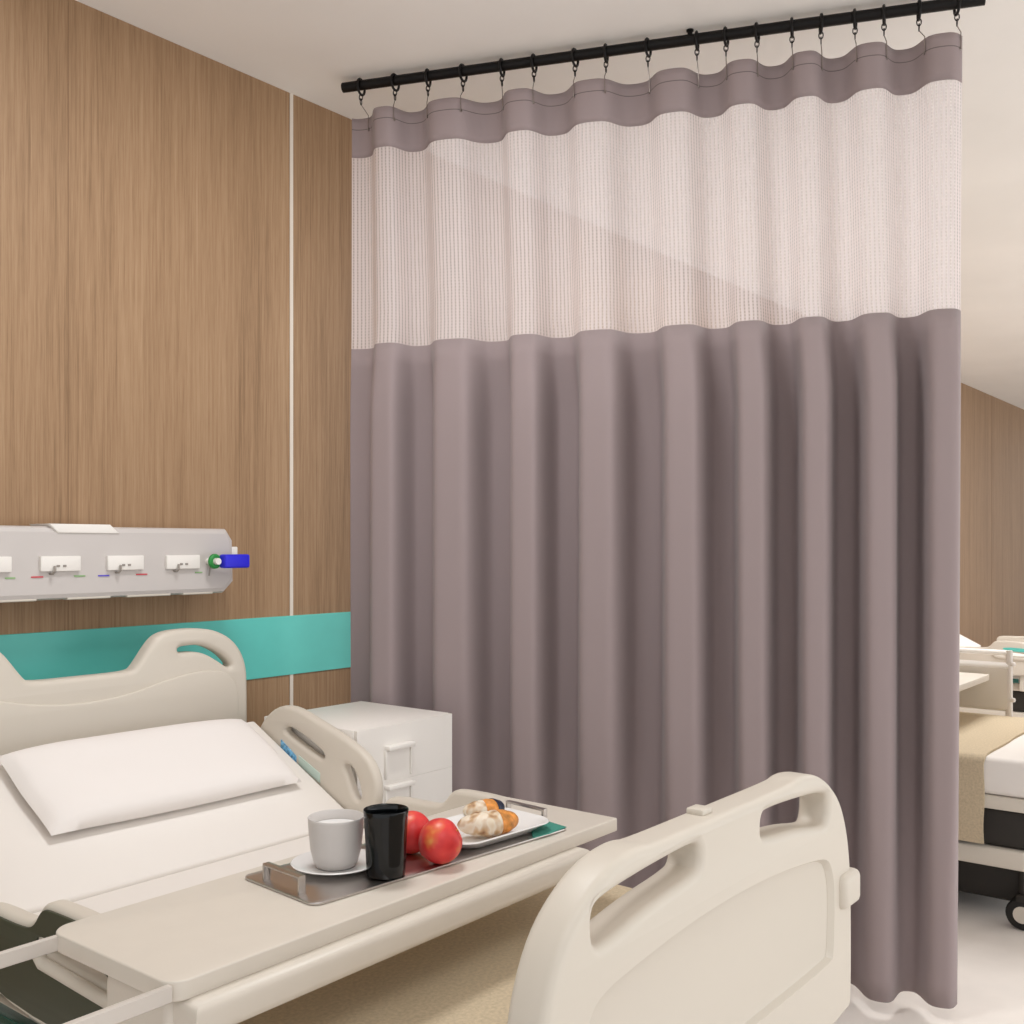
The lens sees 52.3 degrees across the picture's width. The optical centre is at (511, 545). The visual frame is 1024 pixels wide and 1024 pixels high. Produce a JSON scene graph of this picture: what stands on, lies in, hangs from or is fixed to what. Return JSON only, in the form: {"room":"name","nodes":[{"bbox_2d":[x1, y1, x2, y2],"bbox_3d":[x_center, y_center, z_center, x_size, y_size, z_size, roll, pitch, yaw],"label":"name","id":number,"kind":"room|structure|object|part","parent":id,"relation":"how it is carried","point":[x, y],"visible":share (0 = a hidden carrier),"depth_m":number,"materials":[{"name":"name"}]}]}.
{"room":"hospital room","nodes":[
{"label":"hospital room","id":0,"kind":"room"},
{"bbox_2d":[0,0,1023,727],"bbox_3d":[1.929,-0.105,6.641,0.120,2.611,17.200,0,0,38],"label":"wall","id":1,"kind":"structure","parent":0,"point":[179,156],"depth_m":2.97,"materials":[{"name":"brown wood"}]},
{"bbox_2d":[68,0,68,629],"bbox_3d":[-1.145,-0.105,2.682,0.011,2.611,0.001,0,0,38],"label":"trim","id":2,"kind":"structure","parent":1,"relation":"attached to","point":[68,0],"depth_m":2.68,"materials":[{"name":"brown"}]},
{"bbox_2d":[0,524,232,602],"bbox_3d":[-1.510,0.039,2.105,0.136,0.187,2.218,0,0,38],"label":"bed head unit","id":3,"kind":"object","parent":1,"relation":"attached to","point":[38,561],"visible":0.99,"depth_m":2.64,"materials":[{"name":"grey"}]},
{"bbox_3d":[-1.205,0.043,2.407,0.012,0.037,0.096,0,0,38],"label":"socket plate","id":4,"kind":"part","parent":3,"relation":"part of","materials":[{"name":"white laminate"}]},
{"bbox_3d":[-1.101,0.043,2.539,0.012,0.037,0.101,0,0,38],"label":"socket plate","id":5,"kind":"part","parent":3,"relation":"part of","materials":[{"name":"white laminate"}]},
{"bbox_3d":[-1.099,-0.043,2.621,0.100,0.022,0.186,0,0,38],"label":"lid","id":6,"kind":"part","parent":3,"relation":"part of","materials":[{"name":"white laminate"}]},
{"bbox_3d":[-0.993,0.043,2.674,0.012,0.037,0.101,0,0,38],"label":"socket plate","id":7,"kind":"part","parent":3,"relation":"part of","materials":[{"name":"white laminate"}]},
{"bbox_3d":[-0.887,0.043,2.807,0.012,0.037,0.102,0,0,38],"label":"socket plate","id":8,"kind":"part","parent":3,"relation":"part of","materials":[{"name":"white laminate"}]},
{"bbox_2d":[205,547,249,575],"bbox_3d":[-0.801,0.042,2.897,0.092,0.080,0.123,0,0,38],"label":"valve","id":9,"kind":"object","parent":3,"relation":"attached to","point":[234,560],"visible":0.95,"depth_m":2.86,"materials":[{"name":"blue plastic"}]},
{"bbox_3d":[-0.820,0.042,2.861,0.050,0.018,0.018,0,0,38],"label":"stem","id":10,"kind":"part","parent":9,"relation":"part of","materials":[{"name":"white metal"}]},
{"bbox_2d":[0,612,350,679],"bbox_3d":[-1.665,0.309,2.025,0.014,0.183,5.500,0,0,38],"label":"trim","id":11,"kind":"structure","parent":1,"relation":"attached to","point":[295,644],"depth_m":3.04,"materials":[{"name":"teal paint"}]},
{"bbox_2d":[290,93,292,704],"bbox_3d":[-0.692,-0.105,3.251,0.012,2.611,0.012,0,0,38],"label":"trim","id":12,"kind":"structure","parent":1,"relation":"attached to","point":[291,94],"depth_m":3.25,"materials":[{"name":"beige"}]},
{"bbox_2d":[683,263,684,322],"bbox_3d":[0.853,-0.105,5.197,0.011,2.611,0.010,0,0,38],"label":"trim","id":13,"kind":"structure","parent":1,"relation":"attached to","point":[683,263],"depth_m":5.20,"materials":[{"name":"brown"}]},
{"bbox_2d":[76,0,1023,409],"bbox_3d":[3.950,-1.461,5.036,5.280,0.100,17.200,0,0,38],"label":"ceiling","id":14,"kind":"structure","parent":0,"point":[305,49],"depth_m":3.03,"materials":[{"name":"paint"}]},
{"bbox_2d":[341,0,985,92],"bbox_3d":[0.343,-1.390,2.892,1.782,0.042,0.029,0,0,17],"label":"curtain rod","id":15,"kind":"object","parent":14,"relation":"attached to","point":[931,6],"visible":1,"depth_m":2.85,"materials":[{"name":"black paint"}]},
{"bbox_2d":[356,78,369,130],"bbox_3d":[-0.451,-1.330,3.135,0.018,0.149,0.061,0,0,33],"label":"curtain hook","id":16,"kind":"object","parent":15,"relation":"hanging from","point":[358,79],"visible":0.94,"depth_m":3.13,"materials":[{"name":"black metal"}]},
{"bbox_2d":[350,32,961,1008],"bbox_3d":[0.322,-0.066,2.902,1.723,2.462,0.163,0,0,17],"label":"privacy curtain","id":17,"kind":"object","parent":16,"relation":"hanging from","point":[643,578],"visible":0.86,"depth_m":2.85,"materials":[{"name":"grey fabric"}]},
{"bbox_3d":[0.325,-0.887,2.897,1.711,0.585,0.084,0,0,17],"label":"net panel","id":18,"kind":"part","parent":17,"relation":"part of","materials":[{"name":"white fabric"}]},
{"bbox_2d":[390,73,399,120],"bbox_3d":[-0.347,-1.330,3.098,0.016,0.149,0.052,0,0,16],"label":"curtain hook","id":19,"kind":"object","parent":15,"relation":"hanging from","point":[392,74],"visible":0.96,"depth_m":3.08,"materials":[{"name":"black metal"}]},
{"bbox_2d":[424,68,431,117],"bbox_3d":[-0.247,-1.330,3.069,0.014,0.149,0.052,0,0,10],"label":"curtain hook","id":20,"kind":"object","parent":15,"relation":"hanging from","point":[426,69],"visible":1,"depth_m":3.06,"materials":[{"name":"black metal"}]},
{"bbox_2d":[458,63,467,111],"bbox_3d":[-0.143,-1.330,3.035,0.014,0.149,0.056,0,0,18],"label":"curtain hook","id":21,"kind":"object","parent":15,"relation":"hanging from","point":[461,64],"visible":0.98,"depth_m":3.02,"materials":[{"name":"black metal"}]},
{"bbox_2d":[498,58,504,109],"bbox_3d":[-0.029,-1.330,3.003,0.014,0.149,0.052,0,0,20],"label":"curtain hook","id":22,"kind":"object","parent":15,"relation":"hanging from","point":[500,59],"visible":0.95,"depth_m":3.00,"materials":[{"name":"black metal"}]},
{"bbox_2d":[530,53,537,103],"bbox_3d":[0.063,-1.330,2.976,0.014,0.149,0.052,0,0,15],"label":"curtain hook","id":23,"kind":"object","parent":15,"relation":"hanging from","point":[532,54],"visible":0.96,"depth_m":2.96,"materials":[{"name":"black metal"}]},
{"bbox_2d":[571,48,578,97],"bbox_3d":[0.177,-1.330,2.940,0.014,0.149,0.056,0,0,19],"label":"curtain hook","id":24,"kind":"object","parent":15,"relation":"hanging from","point":[572,49],"visible":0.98,"depth_m":2.93,"materials":[{"name":"black metal"}]},
{"bbox_2d":[603,43,608,92],"bbox_3d":[0.262,-1.330,2.913,0.014,0.149,0.060,0,0,21],"label":"curtain hook","id":25,"kind":"object","parent":15,"relation":"hanging from","point":[606,59],"visible":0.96,"depth_m":2.90,"materials":[{"name":"black metal"}]},
{"bbox_2d":[644,37,651,93],"bbox_3d":[0.376,-1.330,2.882,0.014,0.149,0.052,0,0,26],"label":"curtain hook","id":26,"kind":"object","parent":15,"relation":"hanging from","point":[646,38],"visible":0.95,"depth_m":2.88,"materials":[{"name":"black metal"}]},
{"bbox_2d":[694,30,699,87],"bbox_3d":[0.505,-1.330,2.844,0.014,0.149,0.052,0,0,20],"label":"curtain hook","id":27,"kind":"object","parent":15,"relation":"hanging from","point":[696,31],"visible":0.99,"depth_m":2.84,"materials":[{"name":"black metal"}]},
{"bbox_3d":[0.505,-1.341,2.844,0.011,0.035,0.011,0,0,-28],"label":"chain","id":28,"kind":"part","parent":27,"relation":"part of","materials":[{"name":"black metal"}]},
{"bbox_2d":[723,26,728,79],"bbox_3d":[0.580,-1.330,2.822,0.014,0.149,0.052,0,0,19],"label":"curtain hook","id":29,"kind":"object","parent":15,"relation":"hanging from","point":[725,27],"visible":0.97,"depth_m":2.81,"materials":[{"name":"black metal"}]},
{"bbox_3d":[0.580,-1.341,2.822,0.011,0.035,0.011,0,0,-28],"label":"chain","id":30,"kind":"part","parent":29,"relation":"part of","materials":[{"name":"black metal"}]},
{"bbox_2d":[754,22,759,76],"bbox_3d":[0.658,-1.330,2.798,0.014,0.149,0.052,0,0,19],"label":"curtain hook","id":31,"kind":"object","parent":15,"relation":"hanging from","point":[757,39],"visible":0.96,"depth_m":2.79,"materials":[{"name":"black metal"}]},
{"bbox_3d":[0.658,-1.341,2.798,0.011,0.035,0.011,0,0,-28],"label":"chain","id":32,"kind":"part","parent":31,"relation":"part of","materials":[{"name":"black metal"}]},
{"bbox_2d":[789,17,794,69],"bbox_3d":[0.745,-1.330,2.770,0.014,0.149,0.056,0,0,15],"label":"curtain hook","id":33,"kind":"object","parent":15,"relation":"hanging from","point":[791,18],"visible":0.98,"depth_m":2.76,"materials":[{"name":"black metal"}]},
{"bbox_3d":[0.745,-1.341,2.772,0.011,0.035,0.011,0,0,-28],"label":"chain","id":34,"kind":"part","parent":33,"relation":"part of","materials":[{"name":"black metal"}]},
{"bbox_2d":[818,13,823,70],"bbox_3d":[0.816,-1.330,2.751,0.014,0.149,0.052,0,0,5],"label":"curtain hook","id":35,"kind":"object","parent":15,"relation":"hanging from","point":[821,14],"visible":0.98,"depth_m":2.75,"materials":[{"name":"black metal"}]},
{"bbox_3d":[0.816,-1.341,2.751,0.011,0.035,0.011,0,0,-28],"label":"chain","id":36,"kind":"part","parent":35,"relation":"part of","materials":[{"name":"black metal"}]},
{"bbox_2d":[852,8,857,61],"bbox_3d":[0.897,-1.330,2.724,0.014,0.149,0.056,0,0,18],"label":"curtain hook","id":37,"kind":"object","parent":15,"relation":"hanging from","point":[854,9],"visible":0.99,"depth_m":2.71,"materials":[{"name":"black metal"}]},
{"bbox_3d":[0.897,-1.341,2.727,0.011,0.035,0.011,0,0,-28],"label":"chain","id":38,"kind":"part","parent":37,"relation":"part of","materials":[{"name":"black metal"}]},
{"bbox_2d":[881,4,887,59],"bbox_3d":[0.967,-1.330,2.706,0.015,0.149,0.052,0,0,14],"label":"curtain hook","id":39,"kind":"object","parent":15,"relation":"hanging from","point":[883,5],"visible":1,"depth_m":2.69,"materials":[{"name":"black metal"}]},
{"bbox_3d":[0.966,-1.341,2.706,0.011,0.035,0.011,0,0,-28],"label":"chain","id":40,"kind":"part","parent":39,"relation":"part of","materials":[{"name":"black metal"}]},
{"bbox_2d":[916,0,924,54],"bbox_3d":[1.050,-1.330,2.682,0.019,0.149,0.052,0,0,6],"label":"curtain hook","id":41,"kind":"object","parent":15,"relation":"hanging from","point":[918,17],"visible":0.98,"depth_m":2.67,"materials":[{"name":"black metal"}]},
{"bbox_3d":[1.048,-1.341,2.682,0.011,0.035,0.011,0,0,-28],"label":"chain","id":42,"kind":"part","parent":41,"relation":"part of","materials":[{"name":"black metal"}]},
{"bbox_2d":[953,0,961,50],"bbox_3d":[1.135,-1.330,2.656,0.014,0.149,0.052,0,0,-1],"label":"curtain hook","id":43,"kind":"object","parent":15,"relation":"hanging from","point":[955,13],"visible":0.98,"depth_m":2.64,"materials":[{"name":"black metal"}]},
{"bbox_3d":[1.134,-1.341,2.656,0.011,0.035,0.011,0,0,-28],"label":"chain","id":44,"kind":"part","parent":43,"relation":"part of","materials":[{"name":"black metal"}]},
{"bbox_2d":[834,891,1023,1023],"bbox_3d":[3.950,1.250,5.036,5.280,0.100,17.200,0,0,38],"label":"floor","id":45,"kind":"structure","parent":0,"point":[990,977],"depth_m":2.85,"materials":[{"name":"tile"}]},
{"bbox_2d":[0,796,616,1023],"bbox_3d":[-0.376,0.850,1.520,0.520,0.700,1.332,0,0,38],"label":"table","id":46,"kind":"object","parent":45,"relation":"on","point":[231,949],"visible":0.89,"depth_m":1.38,"materials":[{"name":"plastic"}]},
{"bbox_2d":[245,800,565,904],"bbox_3d":[-0.153,0.484,1.701,0.185,0.030,0.545,0,0,43],"label":"serving tray","id":47,"kind":"object","parent":46,"relation":"on","point":[310,889],"visible":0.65,"depth_m":1.54,"materials":[{"name":"silver metal"}]},
{"bbox_3d":[-0.332,0.482,1.513,0.092,0.027,0.012,0,0,43],"label":"handle","id":48,"kind":"part","parent":47,"relation":"part of","materials":[{"name":"silver metal"}]},
{"bbox_2d":[290,849,365,874],"bbox_3d":[-0.271,0.489,1.602,0.137,0.012,0.137,0,0,38],"label":"saucer","id":49,"kind":"object","parent":47,"relation":"on","point":[304,863],"visible":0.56,"depth_m":1.59,"materials":[{"name":"white ceramic"}]},
{"bbox_2d":[308,809,363,870],"bbox_3d":[-0.268,0.453,1.605,0.086,0.077,0.094,0,0,38],"label":"coffee cup","id":50,"kind":"object","parent":49,"relation":"on","point":[335,835],"visible":0.99,"depth_m":1.57,"materials":[{"name":"white ceramic"}]},
{"bbox_2d":[363,803,408,880],"bbox_3d":[-0.190,0.445,1.568,0.068,0.100,0.068,0,0,38],"label":"tumbler","id":51,"kind":"object","parent":47,"relation":"on","point":[385,824],"visible":1,"depth_m":1.54,"materials":[{"name":"black ceramic"}]},
{"bbox_2d":[406,811,428,853],"bbox_3d":[-0.163,0.462,1.681,0.067,0.068,0.068,0,0,38],"label":"apple","id":52,"kind":"object","parent":47,"relation":"on","point":[417,820],"visible":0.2,"depth_m":1.66,"materials":[{"name":"red food"}]},
{"bbox_2d":[418,818,462,863],"bbox_3d":[-0.112,0.461,1.627,0.069,0.070,0.069,0,0,38],"label":"apple","id":53,"kind":"object","parent":47,"relation":"on","point":[440,841],"visible":1,"depth_m":1.60,"materials":[{"name":"red food"}]},
{"bbox_2d":[446,808,548,848],"bbox_3d":[-0.051,0.486,1.788,0.150,0.018,0.224,0,0,43],"label":"dish","id":54,"kind":"object","parent":47,"relation":"on","point":[528,822],"visible":0.43,"depth_m":1.78,"materials":[{"name":"white ceramic"}]},
{"bbox_2d":[463,798,504,815],"bbox_3d":[-0.048,0.472,1.866,0.080,0.036,0.044,0,0,-30],"label":"croissant","id":55,"kind":"object","parent":54,"relation":"on","point":[483,804],"visible":0.59,"depth_m":1.85,"materials":[{"name":"brown food"}]},
{"bbox_2d":[457,809,518,836],"bbox_3d":[-0.037,0.468,1.758,0.110,0.042,0.052,0,0,-23],"label":"croissant","id":56,"kind":"object","parent":54,"relation":"on","point":[501,821],"visible":1,"depth_m":1.74,"materials":[{"name":"white food"}]},
{"bbox_3d":[0.025,0.482,1.890,0.092,0.027,0.012,0,0,43],"label":"handle","id":57,"kind":"part","parent":47,"relation":"part of","materials":[{"name":"silver metal"}]},
{"bbox_2d":[531,822,565,837],"bbox_3d":[0.050,0.495,1.818,0.056,0.001,0.102,0,0,38],"label":"napkin","id":58,"kind":"object","parent":47,"relation":"on","point":[550,827],"visible":0.74,"depth_m":1.82,"materials":[{"name":"teal fabric"}]},
{"bbox_2d":[264,701,451,803],"bbox_3d":[-0.405,0.828,2.805,0.380,0.745,0.354,0,0,38],"label":"base cabinet","id":59,"kind":"object","parent":45,"relation":"on","point":[411,748],"visible":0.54,"depth_m":2.73,"materials":[{"name":"white plastic"}]},
{"bbox_3d":[-0.293,0.653,2.672,0.005,0.077,0.084,0,0,38],"label":"handle plate","id":60,"kind":"part","parent":59,"relation":"part of","materials":[{"name":"white plastic"}]},
{"bbox_3d":[-0.293,0.552,2.672,0.005,0.077,0.084,0,0,38],"label":"handle plate","id":61,"kind":"part","parent":59,"relation":"part of","materials":[{"name":"white plastic"}]},
{"bbox_3d":[-0.286,0.649,2.667,0.022,0.085,0.096,0,0,38],"label":"handle","id":62,"kind":"part","parent":59,"relation":"part of","materials":[{"name":"white plastic"}]},
{"bbox_3d":[-0.286,0.548,2.667,0.022,0.085,0.096,0,0,38],"label":"handle","id":63,"kind":"part","parent":59,"relation":"part of","materials":[{"name":"white plastic"}]},
{"bbox_3d":[-0.278,0.528,2.705,0.016,0.144,0.350,0,0,38],"label":"drawer","id":64,"kind":"part","parent":59,"relation":"part of","materials":[{"name":"white plastic"}]},
{"bbox_3d":[-0.278,0.673,2.705,0.016,0.145,0.350,0,0,38],"label":"drawer","id":65,"kind":"part","parent":59,"relation":"part of","materials":[{"name":"white plastic"}]},
{"bbox_2d":[0,628,859,1023],"bbox_3d":[-0.384,0.707,1.932,1.750,0.986,0.998,0,0,38],"label":"hospital bed","id":66,"kind":"object","parent":45,"relation":"on","point":[743,921],"visible":0.59,"depth_m":1.65,"materials":[{"name":"beige plastic"}]},
{"bbox_3d":[-0.676,0.637,1.578,0.498,0.195,0.034,0,0,38],"label":"rail","id":67,"kind":"part","parent":66,"relation":"part of","materials":[{"name":"beige plastic"}]},
{"bbox_3d":[-1.009,0.583,2.458,0.010,0.515,0.880,0,0,38],"label":"panel","id":68,"kind":"part","parent":66,"relation":"part of","materials":[{"name":"beige plastic"}]},
{"bbox_3d":[-1.029,0.557,2.474,0.050,0.686,0.950,0,0,38],"label":"headboard","id":69,"kind":"part","parent":66,"relation":"part of","materials":[{"name":"beige plastic"}]},
{"bbox_2d":[0,719,301,835],"bbox_3d":[-0.799,0.503,2.361,0.244,0.150,0.628,0,0,38],"label":"pillow","id":70,"kind":"object","parent":66,"relation":"on","point":[81,783],"visible":1,"depth_m":2.28,"materials":[{"name":"white fabric"}]},
{"bbox_3d":[-0.811,0.602,2.295,0.421,0.281,0.871,0,0,38],"label":"mattress","id":71,"kind":"part","parent":66,"relation":"part of","materials":[{"name":"white fabric"}]},
{"bbox_3d":[-0.234,0.724,1.832,1.215,0.118,0.865,0,0,38],"label":"mattress","id":72,"kind":"part","parent":66,"relation":"part of","materials":[{"name":"white fabric"}]},
{"bbox_3d":[-0.488,0.548,2.619,0.448,0.276,0.030,0,0,38],"label":"head rail","id":73,"kind":"part","parent":66,"relation":"part of","materials":[{"name":"beige plastic"}]},
{"bbox_2d":[238,885,631,1023],"bbox_3d":[-0.128,0.797,1.748,0.628,0.279,0.908,0,0,38],"label":"blanket","id":74,"kind":"object","parent":66,"relation":"on","point":[466,974],"visible":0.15,"depth_m":1.56,"materials":[{"name":"beige fabric"}]},
{"bbox_3d":[-0.096,0.637,2.308,0.498,0.195,0.034,0,0,38],"label":"rail","id":75,"kind":"part","parent":66,"relation":"part of","materials":[{"name":"beige plastic"}]},
{"bbox_3d":[0.278,0.569,1.423,0.055,0.431,0.878,0,0,38],"label":"footboard","id":76,"kind":"part","parent":66,"relation":"part of","materials":[{"name":"beige plastic"}]},
{"bbox_2d":[959,672,988,691],"bbox_3d":[1.292,0.850,3.668,0.520,0.700,1.332,0,0,38],"label":"table","id":77,"kind":"object","parent":45,"relation":"on","point":[966,680],"visible":0.04,"depth_m":3.94,"materials":[{"name":"laminate"}]},
{"bbox_2d":[958,648,1023,930],"bbox_3d":[1.258,0.707,3.999,1.749,0.986,0.997,0,0,38],"label":"hospital bed","id":78,"kind":"object","parent":45,"relation":"on","point":[994,868],"visible":0.09,"depth_m":3.31,"materials":[{"name":"white plastic"}]},
{"bbox_3d":[1.653,0.560,4.292,0.730,0.170,0.026,0,0,38],"label":"rail","id":79,"kind":"part","parent":78,"relation":"part of","materials":[{"name":"beige plastic"}]},
{"bbox_2d":[958,712,1023,843],"bbox_3d":[1.514,0.797,3.816,0.628,0.279,0.908,0,0,38],"label":"blanket","id":80,"kind":"object","parent":78,"relation":"on","point":[980,735],"visible":0.28,"depth_m":3.32,"materials":[{"name":"beige fabric"}]},
{"bbox_3d":[1.268,0.980,4.008,1.480,0.060,0.840,0,0,38],"label":"frame","id":81,"kind":"part","parent":78,"relation":"part of","materials":[{"name":"beige plastic"}]},
{"bbox_3d":[1.409,0.724,3.899,1.215,0.118,0.865,0,0,38],"label":"mattress","id":82,"kind":"part","parent":78,"relation":"part of","materials":[{"name":"white fabric"}]},
{"bbox_3d":[1.944,0.549,4.061,0.036,0.282,0.028,0,0,38],"label":"post","id":83,"kind":"part","parent":78,"relation":"part of","materials":[{"name":"beige plastic"}]},
{"bbox_2d":[959,635,1023,717],"bbox_3d":[3.087,0.707,6.301,1.750,0.986,0.998,0,0,38],"label":"hospital bed","id":84,"kind":"object","parent":45,"relation":"on","point":[1014,643],"visible":0.13,"depth_m":5.96,"materials":[{"name":"white plastic"}]},
{"bbox_3d":[2.660,0.602,6.664,0.421,0.281,0.871,0,0,38],"label":"mattress","id":85,"kind":"part","parent":84,"relation":"part of","materials":[{"name":"white fabric"}]},
{"bbox_3d":[2.795,0.637,5.947,0.498,0.195,0.034,0,0,38],"label":"rail","id":86,"kind":"part","parent":84,"relation":"part of","materials":[{"name":"beige plastic"}]},
{"bbox_3d":[3.097,0.980,6.310,1.480,0.060,0.840,0,0,38],"label":"frame","id":87,"kind":"part","parent":84,"relation":"part of","materials":[{"name":"beige plastic"}]},
{"bbox_3d":[3.374,0.637,6.677,0.498,0.195,0.034,0,0,38],"label":"rail","id":88,"kind":"part","parent":84,"relation":"part of","materials":[{"name":"beige plastic"}]},
{"bbox_3d":[3.237,0.724,6.202,1.215,0.118,0.865,0,0,38],"label":"mattress","id":89,"kind":"part","parent":84,"relation":"part of","materials":[{"name":"white fabric"}]},
{"bbox_3d":[2.897,0.741,5.898,0.040,0.162,0.036,0,0,38],"label":"rail arm","id":90,"kind":"part","parent":84,"relation":"part of","materials":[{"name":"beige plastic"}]}
]}

